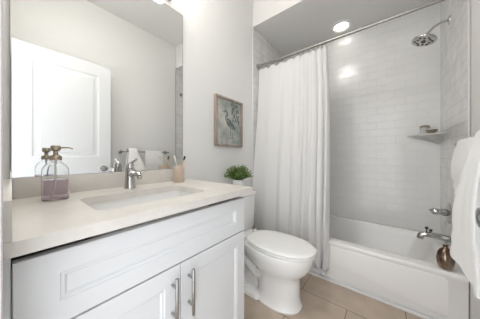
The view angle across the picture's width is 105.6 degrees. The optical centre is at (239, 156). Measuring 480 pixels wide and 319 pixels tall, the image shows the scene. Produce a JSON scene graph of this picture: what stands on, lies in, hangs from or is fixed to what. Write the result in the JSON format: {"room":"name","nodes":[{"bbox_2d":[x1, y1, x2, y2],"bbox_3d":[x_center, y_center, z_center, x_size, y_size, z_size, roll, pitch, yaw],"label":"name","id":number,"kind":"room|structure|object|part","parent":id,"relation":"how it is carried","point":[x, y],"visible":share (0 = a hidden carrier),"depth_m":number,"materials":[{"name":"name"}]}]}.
{"room":"bathroom","nodes":[
{"label":"bathroom","id":0,"kind":"room"},
{"bbox_2d":[3,0,282,228],"bbox_3d":[-0.223,-0.370,1.626,0.100,2.800,2.540,0,0,39],"label":"wall","id":1,"kind":"structure","parent":0,"point":[217,34],"depth_m":1.53,"materials":[{"name":"paint"}]},
{"bbox_2d":[13,169,173,198],"bbox_3d":[-0.642,0.125,1.003,0.020,0.080,0.762,0,0,39],"label":"backsplash","id":2,"kind":"structure","parent":1,"relation":"attached to","point":[27,187],"depth_m":0.89,"materials":[{"name":"stone"}]},
{"bbox_2d":[9,0,182,177],"bbox_3d":[-0.651,-0.462,1.004,0.006,1.090,0.768,0,0,39],"label":"wall mirror","id":3,"kind":"object","parent":1,"relation":"attached to","point":[102,80],"visible":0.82,"depth_m":0.91,"materials":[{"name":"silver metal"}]},
{"bbox_2d":[214,93,242,146],"bbox_3d":[-0.097,-0.310,1.678,0.029,0.439,0.366,0,0,39],"label":"picture frame","id":4,"kind":"object","parent":1,"relation":"attached to","point":[228,113],"visible":1,"depth_m":1.66,"materials":[{"name":"brown wood"}]},
{"bbox_2d":[218,97,239,144],"bbox_3d":[-0.103,-0.310,1.683,0.012,0.401,0.328,0,0,39],"label":"print","id":5,"kind":"object","parent":4,"relation":"attached to","point":[228,109],"depth_m":1.67,"materials":[{"name":"paper"}]},
{"bbox_2d":[252,27,252,228],"bbox_3d":[0.141,-0.194,1.991,0.010,2.448,0.012,0,0,39],"label":"trim","id":6,"kind":"structure","parent":1,"relation":"attached to","point":[252,27],"depth_m":1.99,"materials":[{"name":"white paint"}]},
{"bbox_2d":[256,0,444,69],"bbox_3d":[0.794,-1.020,1.600,1.519,0.060,0.060,0,0,39],"label":"curtain rod","id":7,"kind":"object","parent":1,"relation":"attached to","point":[433,2],"visible":0.89,"depth_m":1.44,"materials":[{"name":"silver metal"}]},
{"bbox_2d":[253,40,329,274],"bbox_3d":[0.458,-0.043,1.761,0.761,1.990,0.211,0,0,39],"label":"shower curtain","id":8,"kind":"object","parent":7,"relation":"hanging from","point":[291,175],"visible":0.87,"depth_m":1.72,"materials":[{"name":"white fabric"}]},
{"bbox_2d":[244,273,422,318],"bbox_3d":[0.182,1.055,0.835,1.720,0.050,1.810,0,0,39],"label":"floor","id":9,"kind":"structure","parent":0,"point":[320,298],"depth_m":1.25,"materials":[{"name":"tile"}]},
{"bbox_2d":[3,196,243,318],"bbox_3d":[-0.424,0.613,0.829,0.575,0.834,0.816,0,0,39],"label":"vanity cabinet","id":10,"kind":"object","parent":9,"relation":"on","point":[187,265],"visible":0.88,"depth_m":0.59,"materials":[{"name":"white paint"}]},
{"bbox_3d":[-0.354,0.666,0.535,0.021,0.528,0.392,0,0,39],"label":"door","id":11,"kind":"part","parent":10,"relation":"part of","materials":[{"name":"white paint"}]},
{"bbox_2d":[3,169,252,259],"bbox_3d":[-0.417,0.140,0.837,0.578,0.110,0.837,0,0,39],"label":"countertop","id":12,"kind":"structure","parent":10,"relation":"on","point":[31,224],"depth_m":0.61,"materials":[{"name":"stone"}]},
{"bbox_2d":[41,145,72,201],"bbox_3d":[-0.701,0.061,0.693,0.076,0.207,0.076,0,0,21],"label":"soap dispenser","id":13,"kind":"object","parent":12,"relation":"on","point":[54,174],"visible":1,"depth_m":0.67,"materials":[{"name":"clear glass"}]},
{"bbox_2d":[41,160,68,201],"bbox_3d":[-0.701,0.090,0.693,0.076,0.150,0.076,0,0,39],"label":"bottle","id":14,"kind":"object","parent":13,"relation":"attached to","point":[54,174],"depth_m":0.67,"materials":[{"name":"clear glass"}]},
{"bbox_2d":[124,158,142,188],"bbox_3d":[-0.539,0.087,0.925,0.164,0.156,0.054,0,0,39],"label":"faucet","id":15,"kind":"object","parent":12,"relation":"on","point":[130,172],"visible":1,"depth_m":0.93,"materials":[{"name":"silver metal"}]},
{"bbox_3d":[-0.559,0.035,0.941,0.082,0.052,0.039,0,0,39],"label":"lever","id":16,"kind":"part","parent":15,"relation":"part of","materials":[{"name":"silver metal"}]},
{"bbox_3d":[-0.528,0.088,0.916,0.129,0.042,0.033,0,0,39],"label":"spout","id":17,"kind":"part","parent":15,"relation":"part of","materials":[{"name":"silver metal"}]},
{"bbox_2d":[82,191,208,240],"bbox_3d":[-0.394,0.273,0.796,0.336,0.155,0.490,0,0,39],"label":"sink","id":18,"kind":"object","parent":12,"relation":"in","point":[114,204],"visible":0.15,"depth_m":0.84,"materials":[{"name":"white ceramic"}]},
{"bbox_2d":[173,166,184,182],"bbox_3d":[-0.396,0.112,1.179,0.073,0.104,0.073,0,0,39],"label":"tumbler","id":19,"kind":"object","parent":12,"relation":"on","point":[178,171],"visible":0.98,"depth_m":1.15,"materials":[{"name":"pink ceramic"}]},
{"bbox_3d":[-0.229,0.512,0.643,0.038,0.172,0.012,0,0,39],"label":"handle","id":20,"kind":"part","parent":10,"relation":"part of","materials":[{"name":"silver metal"}]},
{"bbox_3d":[-0.186,0.512,0.697,0.038,0.172,0.012,0,0,39],"label":"handle","id":21,"kind":"part","parent":10,"relation":"part of","materials":[{"name":"silver metal"}]},
{"bbox_3d":[-0.107,0.666,0.843,0.021,0.528,0.392,0,0,39],"label":"door","id":22,"kind":"part","parent":10,"relation":"part of","materials":[{"name":"white paint"}]},
{"bbox_2d":[242,190,316,314],"bbox_3d":[0.179,0.671,1.407,0.781,0.718,0.432,0,0,39],"label":"toilet","id":23,"kind":"object","parent":9,"relation":"on","point":[275,263],"visible":0.8,"depth_m":1.24,"materials":[{"name":"white ceramic"}]},
{"bbox_2d":[224,164,251,185],"bbox_3d":[-0.007,0.190,1.617,0.240,0.243,0.246,0,0,39],"label":"potted plant","id":24,"kind":"object","parent":23,"relation":"on","point":[237,175],"visible":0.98,"depth_m":1.58,"materials":[{"name":"green plant"}]},
{"bbox_3d":[-0.015,0.258,1.633,0.110,0.107,0.110,0,0,39],"label":"pot","id":25,"kind":"part","parent":24,"relation":"part of","materials":[{"name":"white ceramic"}]},
{"bbox_3d":[-0.049,0.331,1.590,0.196,0.037,0.432,0,0,39],"label":"tank lid","id":26,"kind":"part","parent":23,"relation":"part of","materials":[{"name":"white ceramic"}]},
{"bbox_3d":[-0.049,0.497,1.590,0.182,0.294,0.412,0,0,39],"label":"tank","id":27,"kind":"part","parent":23,"relation":"part of","materials":[{"name":"white ceramic"}]},
{"bbox_3d":[0.285,0.641,1.322,0.509,0.015,0.324,0,0,39],"label":"seat","id":28,"kind":"part","parent":23,"relation":"part of","materials":[{"name":"white plastic"}]},
{"bbox_3d":[0.286,0.621,1.321,0.508,0.022,0.326,0,0,39],"label":"lid","id":29,"kind":"part","parent":23,"relation":"part of","materials":[{"name":"white plastic"}]},
{"bbox_2d":[310,215,469,318],"bbox_3d":[0.966,0.864,1.815,1.514,0.333,0.753,0,0,39],"label":"bathtub","id":30,"kind":"object","parent":9,"relation":"on","point":[389,263],"visible":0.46,"depth_m":1.33,"materials":[{"name":"white ceramic"}]},
{"bbox_2d":[309,271,432,318],"bbox_3d":[0.725,1.019,1.513,1.460,0.022,0.012,0,0,39],"label":"trim","id":31,"kind":"structure","parent":30,"relation":"attached to","point":[310,272],"depth_m":1.31,"materials":[{"name":"white paint"}]},
{"bbox_3d":[0.735,0.858,1.526,1.350,0.244,0.006,0,0,39],"label":"apron panel","id":32,"kind":"part","parent":30,"relation":"part of","materials":[{"name":"white ceramic"}]},
{"bbox_2d":[436,244,455,269],"bbox_3d":[1.275,0.619,1.131,0.082,0.156,0.083,0,0,-23],"label":"bronze vase","id":33,"kind":"object","parent":30,"relation":"on","point":[444,260],"visible":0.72,"depth_m":1.11,"materials":[{"name":"metal"}]},
{"bbox_2d":[253,0,432,55],"bbox_3d":[1.000,-1.620,1.857,1.720,0.400,0.850,0,0,39],"label":"ceiling","id":34,"kind":"structure","parent":0,"point":[290,26],"depth_m":1.88,"materials":[{"name":"white paint"}]},
{"bbox_2d":[331,19,352,32],"bbox_3d":[1.104,-1.412,1.986,0.210,0.014,0.210,0,0,39],"label":"recessed light","id":35,"kind":"object","parent":34,"relation":"in","point":[343,25],"visible":1,"depth_m":1.97,"materials":[{"name":"white glass"}]},
{"bbox_2d":[283,3,439,233],"bbox_3d":[1.235,-0.195,2.150,1.720,2.450,0.100,0,0,39],"label":"wall","id":36,"kind":"structure","parent":0,"point":[383,87],"depth_m":1.86,"materials":[{"name":"tile"}]},
{"bbox_2d":[407,132,445,143],"bbox_3d":[1.643,-0.157,1.619,0.218,0.088,0.218,0,0,39],"label":"corner shelf","id":37,"kind":"object","parent":36,"relation":"attached to","point":[437,138],"visible":1,"depth_m":1.62,"materials":[{"name":"stone"}]},
{"bbox_2d":[419,125,429,133],"bbox_3d":[1.681,-0.243,1.658,0.072,0.083,0.072,0,0,39],"label":"jar","id":38,"kind":"object","parent":37,"relation":"on","point":[423,128],"visible":0.72,"depth_m":1.64,"materials":[{"name":"ceramic"}]},
{"bbox_3d":[1.643,-0.194,1.619,0.218,0.014,0.218,0,0,39],"label":"shelf","id":39,"kind":"part","parent":37,"relation":"part of","materials":[{"name":"stone"}]},
{"bbox_2d":[425,129,437,132],"bbox_3d":[1.678,-0.217,1.596,0.080,0.032,0.080,0,0,39],"label":"soap dish","id":40,"kind":"object","parent":37,"relation":"on","point":[430,130],"visible":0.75,"depth_m":1.57,"materials":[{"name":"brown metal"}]},
{"bbox_2d":[440,0,479,318],"bbox_3d":[1.042,-0.370,0.613,0.100,2.800,2.540,0,0,39],"label":"wall","id":41,"kind":"structure","parent":0,"point":[453,36],"depth_m":1.28,"materials":[{"name":"tile"}]},
{"bbox_2d":[411,15,450,46],"bbox_3d":[1.516,-0.994,1.457,0.213,0.165,0.153,0,0,39],"label":"shower head","id":42,"kind":"object","parent":41,"relation":"attached to","point":[426,39],"visible":1,"depth_m":1.45},
{"bbox_3d":[1.547,-1.013,1.438,0.127,0.080,0.017,0,0,39],"label":"arm","id":43,"kind":"part","parent":42,"relation":"part of","materials":[{"name":"silver metal"}]},
{"bbox_2d":[416,226,450,242],"bbox_3d":[1.525,0.615,1.444,0.184,0.105,0.060,0,0,39],"label":"tub spout","id":44,"kind":"object","parent":41,"relation":"attached to","point":[422,234],"visible":1,"depth_m":1.43,"materials":[{"name":"silver metal"}]},
{"bbox_2d":[429,202,451,223],"bbox_3d":[1.564,0.435,1.438,0.114,0.160,0.160,0,0,39],"label":"shower valve","id":45,"kind":"object","parent":41,"relation":"attached to","point":[447,211],"visible":0.99,"depth_m":1.40,"materials":[{"name":"silver metal"}]},
{"bbox_3d":[1.553,0.435,1.436,0.099,0.056,0.072,0,0,39],"label":"lever","id":46,"kind":"part","parent":45,"relation":"part of","materials":[{"name":"silver metal"}]},
{"bbox_3d":[1.603,0.435,1.407,0.016,0.160,0.160,0,0,39],"label":"plate","id":47,"kind":"part","parent":45,"relation":"part of","materials":[{"name":"silver metal"}]},
{"bbox_2d":[468,0,470,137],"bbox_3d":[1.318,-0.360,1.048,0.012,2.115,0.012,0,0,39],"label":"trim","id":48,"kind":"structure","parent":41,"relation":"attached to","point":[469,1],"depth_m":1.04,"materials":[{"name":"grey"}]},
{"bbox_3d":[0.983,-0.062,0.701,0.101,0.052,0.659,0,0,39],"label":"towel bar","id":49,"kind":"object","parent":41,"relation":"attached to","visible":0},
{"bbox_2d":[451,136,474,193],"bbox_3d":[0.998,0.060,0.803,0.059,0.286,0.275,0,0,39],"label":"hand towel","id":50,"kind":"object","parent":49,"relation":"hanging from","point":[462,148],"visible":0.42,"depth_m":0.81,"materials":[{"name":"white fabric"}]},
{"bbox_2d":[450,130,479,298],"bbox_3d":[0.854,0.157,0.635,0.128,0.534,0.335,0,0,39],"label":"bath towel","id":51,"kind":"object","parent":49,"relation":"hanging from","point":[465,235],"visible":0.99,"depth_m":0.61,"materials":[{"name":"white fabric"}]},
{"bbox_3d":[-0.349,-0.370,0.172,1.520,2.800,0.113,0,0,39],"label":"wall","id":52,"kind":"structure","parent":0,"visible":0},
{"bbox_2d":[0,0,2,318],"bbox_3d":[-0.082,-0.035,0.042,0.900,2.130,0.016,0,0,39],"label":"trim","id":53,"kind":"structure","parent":52,"relation":"attached to","point":[1,1],"depth_m":0.29,"materials":[{"name":"paint"}]},
{"bbox_2d":[475,207,479,226],"bbox_3d":[0.409,0.002,0.126,0.168,2.033,0.716,0,0,39],"label":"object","id":54,"kind":"structure","parent":52,"relation":"in","point":[477,212],"depth_m":0.40,"materials":[{"name":"silver metal"}]}
]}

